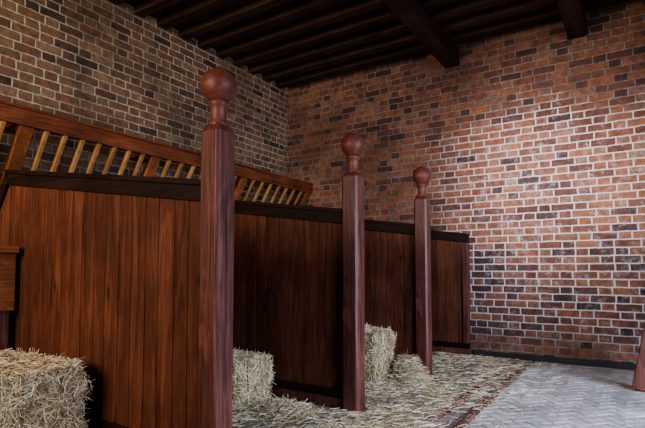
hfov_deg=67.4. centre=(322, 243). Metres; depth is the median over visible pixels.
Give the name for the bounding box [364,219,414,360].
stall partition
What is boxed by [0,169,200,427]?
stall partition
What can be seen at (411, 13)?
ceiling beam
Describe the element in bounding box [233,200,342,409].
stall partition
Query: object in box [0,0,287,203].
wall
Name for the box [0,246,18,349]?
feed manger
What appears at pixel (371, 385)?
litter
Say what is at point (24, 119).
rack
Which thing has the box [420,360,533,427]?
channel
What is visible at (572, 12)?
ceiling beam
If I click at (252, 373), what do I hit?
bale
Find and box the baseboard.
[474,350,635,369]
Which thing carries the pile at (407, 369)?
on the floor
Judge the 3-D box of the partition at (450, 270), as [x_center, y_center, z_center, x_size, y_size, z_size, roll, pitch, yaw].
[0.701,0.579,7.726,3.258,2.060,0.120,-2,-4,33]
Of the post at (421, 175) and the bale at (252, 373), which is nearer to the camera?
the bale at (252, 373)
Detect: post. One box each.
[197,67,236,427]
[341,133,364,412]
[413,167,431,375]
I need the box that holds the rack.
[0,100,312,205]
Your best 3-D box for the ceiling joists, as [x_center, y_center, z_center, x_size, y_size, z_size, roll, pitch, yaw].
[-0.042,-3.152,2.548,7.850,0.090,9.500,-2,-4,33]
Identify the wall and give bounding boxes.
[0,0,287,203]
[287,0,644,370]
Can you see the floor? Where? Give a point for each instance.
(468, 407)
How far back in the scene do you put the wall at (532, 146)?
6.56 m
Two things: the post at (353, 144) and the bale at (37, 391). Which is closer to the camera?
the bale at (37, 391)
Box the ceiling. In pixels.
[125,0,630,87]
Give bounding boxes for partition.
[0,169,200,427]
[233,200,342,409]
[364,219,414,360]
[431,230,470,354]
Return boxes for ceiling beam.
[381,0,458,67]
[556,0,586,39]
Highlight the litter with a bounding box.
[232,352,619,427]
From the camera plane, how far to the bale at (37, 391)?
3.02 m
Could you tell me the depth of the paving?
4.39 m
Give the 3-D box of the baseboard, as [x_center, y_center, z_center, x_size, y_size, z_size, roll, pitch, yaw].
[4.040,1.459,5.575,4.550,0.070,0.030,-2,-4,33]
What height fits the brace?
4.413 m
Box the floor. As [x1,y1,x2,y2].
[232,352,534,427]
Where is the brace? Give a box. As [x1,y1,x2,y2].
[632,325,644,391]
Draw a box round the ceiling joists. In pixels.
[108,0,622,88]
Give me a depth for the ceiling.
6.57 m
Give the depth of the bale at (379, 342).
5.19 m
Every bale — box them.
[0,348,94,427]
[232,346,275,411]
[365,323,397,381]
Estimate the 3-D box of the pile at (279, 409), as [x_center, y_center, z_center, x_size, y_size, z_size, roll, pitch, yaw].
[-0.317,1.358,4.048,0.754,0.217,0.607,-2,-4,33]
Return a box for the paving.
[464,361,644,427]
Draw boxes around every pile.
[245,394,328,423]
[385,349,432,383]
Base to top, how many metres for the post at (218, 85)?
2.390 m

